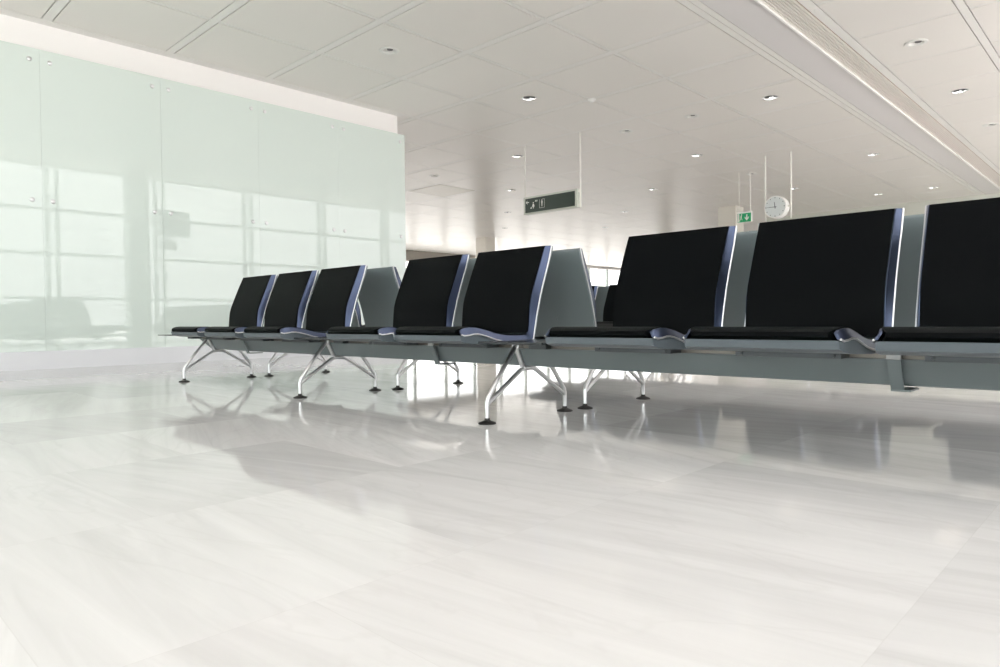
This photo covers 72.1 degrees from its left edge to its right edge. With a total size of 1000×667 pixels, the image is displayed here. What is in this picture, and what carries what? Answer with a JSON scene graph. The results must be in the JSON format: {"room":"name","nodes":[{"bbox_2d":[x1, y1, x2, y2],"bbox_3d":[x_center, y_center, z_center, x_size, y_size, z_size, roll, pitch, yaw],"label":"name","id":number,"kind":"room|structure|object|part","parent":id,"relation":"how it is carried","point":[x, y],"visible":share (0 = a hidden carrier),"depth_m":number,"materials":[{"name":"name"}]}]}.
{"room":"airport waiting area","nodes":[
{"label":"airport waiting area","id":0,"kind":"room"},
{"bbox_2d":[0,14,396,132],"bbox_3d":[-6.142,-1.435,5.890,0.200,3.690,13.045,1,2,44],"label":"wall","id":1,"kind":"structure","parent":0,"point":[14,30],"depth_m":8.15,"materials":[{"name":"white"}]},
{"bbox_2d":[0,40,45,352],"bbox_3d":[-5.171,-1.363,6.707,0.061,3.118,1.194,1,2,44],"label":"glass panel","id":2,"kind":"object","parent":1,"relation":"attached to","point":[22,286],"visible":1,"depth_m":6.99,"materials":[{"name":"white"}]},
{"bbox_2d":[39,50,164,350],"bbox_3d":[-4.345,-1.389,7.566,0.061,3.118,1.189,1,2,44],"label":"glass panel","id":3,"kind":"object","parent":1,"relation":"attached to","point":[101,124],"visible":1,"depth_m":7.52,"materials":[{"name":"white"}]},
{"bbox_2d":[0,345,312,370],"bbox_3d":[-6.003,0.315,5.874,0.068,0.188,13.140,1,2,44],"label":"baseboard","id":4,"kind":"structure","parent":1,"relation":"attached to","point":[33,360],"depth_m":7.59,"materials":[{"name":"white"}]},
{"bbox_2d":[160,78,260,346],"bbox_3d":[-3.518,-1.415,8.426,0.061,3.118,1.194,1,2,44],"label":"glass panel","id":5,"kind":"object","parent":1,"relation":"attached to","point":[210,151],"visible":0.99,"depth_m":8.35,"materials":[{"name":"white"}]},
{"bbox_2d":[258,101,339,326],"bbox_3d":[-2.692,-1.440,9.286,0.061,3.118,1.189,1,2,44],"label":"glass panel","id":6,"kind":"object","parent":1,"relation":"attached to","point":[299,176],"visible":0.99,"depth_m":9.22,"materials":[{"name":"white"}]},
{"bbox_2d":[338,120,405,324],"bbox_3d":[-1.870,-1.466,10.142,0.061,3.118,1.184,1,2,44],"label":"glass panel","id":7,"kind":"object","parent":1,"relation":"attached to","point":[371,161],"visible":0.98,"depth_m":10.09,"materials":[{"name":"white"}]},
{"bbox_2d":[406,250,474,261],"bbox_3d":[-7.178,-3.427,27.534,0.350,0.570,16.900,1,2,44],"label":"wall","id":8,"kind":"structure","parent":0,"point":[410,254],"depth_m":31.12,"materials":[{"name":"beige paint"}]},
{"bbox_2d":[475,256,620,270],"bbox_3d":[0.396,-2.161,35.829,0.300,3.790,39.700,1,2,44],"label":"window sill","id":9,"kind":"structure","parent":8,"relation":"attached to","point":[588,266],"depth_m":41.73,"materials":[{"name":"white"}]},
{"bbox_2d":[587,268,608,286],"bbox_3d":[0.467,-2.063,35.903,0.140,3.590,39.500,1,2,44],"label":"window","id":10,"kind":"structure","parent":8,"relation":"in","point":[587,268],"depth_m":42.18,"materials":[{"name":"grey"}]},
{"bbox_2d":[0,355,999,666],"bbox_3d":[6.872,0.078,20.796,30.500,0.200,53.100,1,2,44],"label":"floor","id":11,"kind":"structure","parent":0,"point":[222,517],"depth_m":1.61,"materials":[{"name":"stone"}]},
{"bbox_2d":[476,237,494,257],"bbox_3d":[-0.542,-1.866,26.266,0.520,3.610,0.520,1,2,44],"label":"column","id":12,"kind":"structure","parent":11,"relation":"on","point":[483,244],"depth_m":26.05,"materials":[{"name":"white paint"}]},
{"bbox_2d":[158,197,999,424],"bbox_3d":[-0.376,-0.026,3.736,6.460,0.846,0.705,1,2,44],"label":"seating","id":13,"kind":"object","parent":11,"relation":"on","point":[821,295],"visible":1,"depth_m":2.63,"materials":[{"name":"black leather"}]},
{"bbox_2d":[172,327,200,331],"bbox_3d":[-2.245,-0.017,5.351,0.477,0.079,0.444,1,2,44],"label":"seat cushion","id":14,"kind":"object","parent":13,"relation":"on","point":[176,329],"depth_m":5.16,"materials":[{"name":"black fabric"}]},
{"bbox_2d":[205,327,238,332],"bbox_3d":[-1.806,-0.012,4.930,0.477,0.079,0.444,1,2,44],"label":"seat cushion","id":15,"kind":"object","parent":13,"relation":"on","point":[209,329],"depth_m":4.75,"materials":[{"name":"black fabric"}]},
{"bbox_3d":[-2.174,-0.215,5.423,0.510,0.494,0.642,1,2,44],"label":"seat","id":16,"kind":"part","parent":13,"relation":"part of","materials":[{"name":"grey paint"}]},
{"bbox_2d":[229,275,270,326],"bbox_3d":[-2.029,-0.247,5.573,0.477,0.442,0.151,1,2,44],"label":"cushion","id":17,"kind":"object","parent":13,"relation":"on","point":[248,308],"depth_m":5.51,"materials":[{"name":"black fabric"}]},
{"bbox_3d":[-1.736,-0.210,5.002,0.510,0.494,0.642,1,2,44],"label":"seat","id":18,"kind":"part","parent":13,"relation":"part of","materials":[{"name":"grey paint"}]},
{"bbox_2d":[244,327,325,332],"bbox_3d":[-1.366,-0.008,4.508,0.477,0.079,0.444,1,2,44],"label":"seat cushion","id":19,"kind":"object","parent":13,"relation":"on","point":[249,329],"depth_m":4.31,"materials":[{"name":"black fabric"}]},
{"bbox_2d":[264,270,312,326],"bbox_3d":[-1.591,-0.242,5.152,0.477,0.442,0.151,1,2,44],"label":"cushion","id":20,"kind":"object","parent":13,"relation":"on","point":[288,302],"depth_m":5.09,"materials":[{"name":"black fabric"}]},
{"bbox_3d":[-1.296,-0.206,4.579,0.510,0.494,0.642,1,2,44],"label":"seat","id":21,"kind":"part","parent":13,"relation":"part of","materials":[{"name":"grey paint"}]},
{"bbox_2d":[306,265,360,330],"bbox_3d":[-1.151,-0.238,4.730,0.477,0.442,0.151,1,2,44],"label":"cushion","id":22,"kind":"object","parent":13,"relation":"on","point":[333,301],"depth_m":4.67,"materials":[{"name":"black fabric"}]},
{"bbox_2d":[328,327,396,334],"bbox_3d":[-0.645,-0.001,3.815,0.477,0.079,0.444,1,2,44],"label":"seat cushion","id":23,"kind":"object","parent":13,"relation":"on","point":[333,330],"depth_m":3.60,"materials":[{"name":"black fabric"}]},
{"bbox_3d":[-0.575,-0.199,3.886,0.510,0.494,0.642,1,2,44],"label":"seat","id":24,"kind":"part","parent":13,"relation":"part of","materials":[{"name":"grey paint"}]},
{"bbox_2d":[393,254,462,327],"bbox_3d":[-0.430,-0.231,4.037,0.477,0.442,0.151,1,2,44],"label":"cushion","id":25,"kind":"object","parent":13,"relation":"on","point":[428,295],"depth_m":3.98,"materials":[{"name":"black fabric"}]},
{"bbox_2d":[396,327,522,335],"bbox_3d":[-0.204,0.003,3.391,0.477,0.079,0.444,1,2,44],"label":"seat cushion","id":26,"kind":"object","parent":13,"relation":"on","point":[401,331],"depth_m":3.23,"materials":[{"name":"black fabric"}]},
{"bbox_3d":[-0.133,-0.195,3.462,0.510,0.494,0.642,1,2,44],"label":"seat","id":27,"kind":"part","parent":13,"relation":"part of","materials":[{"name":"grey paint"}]},
{"bbox_2d":[462,246,544,332],"bbox_3d":[0.012,-0.227,3.613,0.477,0.442,0.151,1,2,44],"label":"cushion","id":28,"kind":"object","parent":13,"relation":"on","point":[504,291],"depth_m":3.56,"materials":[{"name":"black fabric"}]},
{"bbox_3d":[-0.332,0.055,3.740,5.860,0.016,0.120,1,2,44],"label":"beam rail","id":29,"kind":"part","parent":13,"relation":"part of","materials":[{"name":"silver metal"}]},
{"bbox_2d":[549,327,684,337],"bbox_3d":[0.504,0.010,2.711,0.477,0.079,0.444,1,2,44],"label":"seat cushion","id":30,"kind":"object","parent":13,"relation":"on","point":[555,332],"depth_m":2.52,"materials":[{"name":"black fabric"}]},
{"bbox_3d":[0.575,-0.188,2.782,0.510,0.494,0.642,1,2,44],"label":"seat","id":31,"kind":"part","parent":13,"relation":"part of","materials":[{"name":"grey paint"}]},
{"bbox_2d":[613,226,728,333],"bbox_3d":[0.720,-0.220,2.933,0.477,0.442,0.151,1,2,44],"label":"cushion","id":32,"kind":"object","parent":13,"relation":"on","point":[678,280],"depth_m":2.89,"materials":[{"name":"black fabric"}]},
{"bbox_3d":[1.014,-0.183,2.361,0.510,0.494,0.642,1,2,44],"label":"seat","id":33,"kind":"part","parent":13,"relation":"part of","materials":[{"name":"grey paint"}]},
{"bbox_2d":[691,327,874,340],"bbox_3d":[0.943,0.015,2.289,0.477,0.079,0.444,1,2,44],"label":"seat cushion","id":34,"kind":"object","parent":13,"relation":"on","point":[697,333],"depth_m":2.11,"materials":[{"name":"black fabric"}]},
{"bbox_2d":[745,208,894,335],"bbox_3d":[1.158,-0.215,2.511,0.477,0.442,0.151,1,2,44],"label":"cushion","id":35,"kind":"object","parent":13,"relation":"on","point":[838,270],"depth_m":2.47,"materials":[{"name":"black fabric"}]},
{"bbox_3d":[1.433,-0.179,1.958,0.510,0.494,0.642,1,2,44],"label":"seat","id":36,"kind":"part","parent":13,"relation":"part of","materials":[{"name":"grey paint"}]},
{"bbox_2d":[882,327,999,342],"bbox_3d":[1.362,0.019,1.886,0.477,0.079,0.444,1,2,44],"label":"seat cushion","id":37,"kind":"object","parent":13,"relation":"on","point":[889,334],"depth_m":1.80,"materials":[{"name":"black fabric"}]},
{"bbox_2d":[919,197,999,326],"bbox_3d":[1.578,-0.211,2.108,0.477,0.442,0.151,1,2,44],"label":"cushion","id":38,"kind":"object","parent":13,"relation":"on","point":[959,275],"depth_m":2.18,"materials":[{"name":"black fabric"}]},
{"bbox_2d":[265,214,923,408],"bbox_3d":[0.156,-0.042,4.290,6.460,0.846,0.705,1,2,44],"label":"seating","id":39,"kind":"object","parent":11,"relation":"on","point":[567,299],"visible":0.24,"depth_m":3.73,"materials":[{"name":"grey metal"}]},
{"bbox_3d":[-1.147,-0.228,5.571,0.510,0.494,0.642,1,2,44],"label":"seat","id":40,"kind":"part","parent":39,"relation":"part of","materials":[{"name":"black leather"}]},
{"bbox_3d":[-0.707,-0.223,5.149,0.510,0.494,0.642,1,2,44],"label":"seat","id":41,"kind":"part","parent":39,"relation":"part of","materials":[{"name":"grey paint"}]},
{"bbox_3d":[0.015,-0.216,4.456,0.510,0.494,0.642,1,2,44],"label":"seat","id":42,"kind":"part","parent":39,"relation":"part of","materials":[{"name":"grey paint"}]},
{"bbox_3d":[0.456,-0.212,4.032,0.510,0.494,0.642,1,2,44],"label":"seat","id":43,"kind":"part","parent":39,"relation":"part of","materials":[{"name":"grey paint"}]},
{"bbox_2d":[597,323,612,326],"bbox_3d":[0.530,-0.019,4.112,0.477,0.079,0.444,1,2,44],"label":"seat cushion","id":44,"kind":"object","parent":39,"relation":"on","point":[608,324],"depth_m":4.12,"materials":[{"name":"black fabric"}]},
{"bbox_3d":[1.164,-0.205,3.352,0.510,0.494,0.642,1,2,44],"label":"seat","id":45,"kind":"part","parent":39,"relation":"part of","materials":[{"name":"grey paint"}]},
{"bbox_3d":[1.602,-0.201,2.931,0.510,0.494,0.642,1,2,44],"label":"seat","id":46,"kind":"part","parent":39,"relation":"part of","materials":[{"name":"grey paint"}]},
{"bbox_2d":[595,286,608,321],"bbox_3d":[3.177,-0.117,6.518,5.950,0.846,0.705,1,2,44],"label":"seating","id":47,"kind":"object","parent":11,"relation":"on","point":[602,291],"visible":0.02,"depth_m":8.10,"materials":[{"name":"grey metal"}]},
{"bbox_2d":[592,285,616,323],"bbox_3d":[2.634,-0.100,5.953,5.950,0.846,0.705,1,2,44],"label":"seating","id":48,"kind":"object","parent":11,"relation":"on","point":[609,303],"visible":0.02,"depth_m":7.54,"materials":[{"name":"black leather"}]},
{"bbox_2d":[597,321,612,323],"bbox_3d":[1.134,-0.088,7.214,0.477,0.079,0.444,1,2,44],"label":"seat cushion","id":49,"kind":"object","parent":48,"relation":"on","point":[601,322],"depth_m":7.01,"materials":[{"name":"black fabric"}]},
{"bbox_2d":[603,285,616,320],"bbox_3d":[1.350,-0.318,7.436,0.477,0.442,0.151,1,2,44],"label":"cushion","id":50,"kind":"object","parent":48,"relation":"on","point":[609,303],"depth_m":7.54,"materials":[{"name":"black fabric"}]},
{"bbox_2d":[718,205,743,231],"bbox_3d":[6.580,-1.799,19.564,0.520,3.610,0.520,1,2,44],"label":"column","id":51,"kind":"structure","parent":11,"relation":"on","point":[727,216],"depth_m":19.34,"materials":[{"name":"white paint"}]},
{"bbox_2d":[0,0,999,267],"bbox_3d":[4.530,-3.644,22.714,23.088,0.030,52.264,1,2,44],"label":"ceiling","id":52,"kind":"structure","parent":0,"point":[464,25],"depth_m":9.56,"materials":[{"name":"paint"}]},
{"bbox_2d":[379,46,398,54],"bbox_3d":[-1.281,-3.283,7.930,0.236,0.050,0.236,1,2,44],"label":"recessed light","id":53,"kind":"object","parent":52,"relation":"in","point":[387,50],"visible":0.94,"depth_m":7.94,"materials":[{"name":"white metal"}]},
{"bbox_2d":[409,184,474,196],"bbox_3d":[-1.411,-3.459,16.601,1.162,0.033,1.120,1,2,44],"label":"ceiling access panel","id":54,"kind":"object","parent":52,"relation":"attached to","point":[440,190],"visible":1,"depth_m":16.55,"materials":[{"name":"beige"}]},
{"bbox_2d":[0,0,999,267],"bbox_3d":[4.573,-3.640,22.797,23.140,0.022,52.639,1,2,44],"label":"trim","id":55,"kind":"structure","parent":52,"relation":"attached to","point":[698,7],"depth_m":9.12,"materials":[{"name":"white paint"}]},
{"bbox_2d":[522,96,535,100],"bbox_3d":[0.409,-3.376,9.688,0.212,0.119,0.212,1,2,44],"label":"recessed light","id":56,"kind":"object","parent":52,"relation":"in","point":[527,98],"visible":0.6,"depth_m":9.75,"materials":[{"name":"white metal"}]},
{"bbox_2d":[524,132,581,215],"bbox_3d":[0.903,-2.746,11.942,1.259,1.255,0.132,1,2,44],"label":"sign","id":57,"kind":"object","parent":52,"relation":"hanging from","point":[567,199],"visible":1,"depth_m":11.85,"materials":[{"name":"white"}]},
{"bbox_3d":[0.454,-2.755,12.368,0.021,1.245,0.022,1,2,44],"label":"rod","id":58,"kind":"part","parent":57,"relation":"part of","materials":[{"name":"white metal"}]},
{"bbox_3d":[1.345,-2.741,11.513,0.027,1.255,0.028,1,2,44],"label":"rod","id":59,"kind":"part","parent":57,"relation":"part of","materials":[{"name":"white metal"}]},
{"bbox_2d":[619,129,632,132],"bbox_3d":[2.100,-3.388,11.448,0.236,0.050,0.236,1,2,44],"label":"recessed light","id":60,"kind":"object","parent":52,"relation":"in","point":[623,130],"visible":0.91,"depth_m":11.44,"materials":[{"name":"grey"}]},
{"bbox_2d":[684,114,699,117],"bbox_3d":[2.965,-3.380,10.616,0.236,0.050,0.236,1,2,44],"label":"recessed light","id":61,"kind":"object","parent":52,"relation":"in","point":[687,115],"visible":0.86,"depth_m":10.62,"materials":[{"name":"grey"}]},
{"bbox_2d":[737,172,751,222],"bbox_3d":[5.284,-2.938,14.839,0.320,1.075,0.059,1,2,44],"label":"exit sign","id":62,"kind":"object","parent":52,"relation":"hanging from","point":[742,217],"visible":1,"depth_m":14.81,"materials":[{"name":"white paint"}]},
{"bbox_3d":[5.376,-3.048,14.753,0.017,0.853,0.017,-1,1,-24],"label":"rod","id":63,"kind":"part","parent":62,"relation":"part of","materials":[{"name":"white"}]},
{"bbox_2d":[762,95,777,99],"bbox_3d":[3.845,-3.412,9.770,0.212,0.119,0.212,1,2,44],"label":"recessed light","id":64,"kind":"object","parent":52,"relation":"in","point":[770,97],"visible":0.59,"depth_m":9.84,"materials":[{"name":"white metal"}]},
{"bbox_2d":[764,152,791,220],"bbox_3d":[5.343,-2.817,13.200,0.519,1.250,0.186,1,2,44],"label":"clock","id":65,"kind":"object","parent":52,"relation":"hanging from","point":[776,207],"visible":1,"depth_m":13.13,"materials":[{"name":"white plastic"}]},
{"bbox_3d":[5.167,-2.819,13.372,0.027,1.250,0.028,1,2,44],"label":"rod","id":66,"kind":"part","parent":65,"relation":"part of","materials":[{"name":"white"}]},
{"bbox_3d":[5.522,-2.816,13.031,0.027,1.250,0.028,1,2,44],"label":"rod","id":67,"kind":"part","parent":65,"relation":"part of","materials":[{"name":"white metal"}]},
{"bbox_2d":[699,0,999,193],"bbox_3d":[11.424,-3.574,16.313,0.405,0.024,52.500,1,2,44],"label":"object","id":68,"kind":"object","parent":52,"relation":"attached to","point":[749,16],"depth_m":8.92,"materials":[{"name":"white"}]},
{"bbox_2d":[754,0,999,188],"bbox_3d":[11.579,-3.575,16.164,0.021,0.078,52.500,1,2,44],"label":"trim","id":69,"kind":"structure","parent":52,"relation":"attached to","point":[759,2],"depth_m":8.83,"materials":[{"name":"white paint"}]},
{"bbox_2d":[761,0,999,186],"bbox_3d":[11.675,-3.565,16.072,0.234,0.015,52.500,1,2,44],"label":"ceiling recess","id":70,"kind":"object","parent":52,"relation":"in","point":[793,12],"visible":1,"depth_m":8.79,"materials":[{"name":"white"}]},
{"bbox_2d":[796,0,997,173],"bbox_3d":[11.678,-3.578,16.068,0.250,0.010,52.500,1,2,44],"label":"trim","id":71,"kind":"structure","parent":52,"relation":"attached to","point":[796,0],"depth_m":8.77,"materials":[{"name":"beige metal"}]},
{"bbox_2d":[905,38,928,46],"bbox_3d":[4.761,-3.341,7.852,0.236,0.050,0.236,1,2,44],"label":"recessed light","id":72,"kind":"object","parent":52,"relation":"in","point":[916,42],"visible":0.92,"depth_m":7.86,"materials":[{"name":"grey metal"}]},
{"bbox_2d":[951,88,968,93],"bbox_3d":[6.402,-3.432,9.560,0.212,0.119,0.212,1,2,44],"label":"recessed light","id":73,"kind":"object","parent":52,"relation":"in","point":[961,90],"visible":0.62,"depth_m":9.62,"materials":[{"name":"white metal"}]},
{"bbox_2d":[982,123,998,126],"bbox_3d":[8.051,-3.443,11.276,0.236,0.050,0.236,1,2,44],"label":"recessed light","id":74,"kind":"object","parent":52,"relation":"in","point":[988,124],"visible":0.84,"depth_m":11.29,"materials":[{"name":"grey"}]},
{"bbox_2d":[767,193,999,221],"bbox_3d":[13.650,-1.829,16.861,14.300,3.640,0.100,1,2,44],"label":"wall","id":75,"kind":"structure","parent":0,"point":[912,208],"depth_m":19.03,"materials":[{"name":"beige paint"}]}
]}

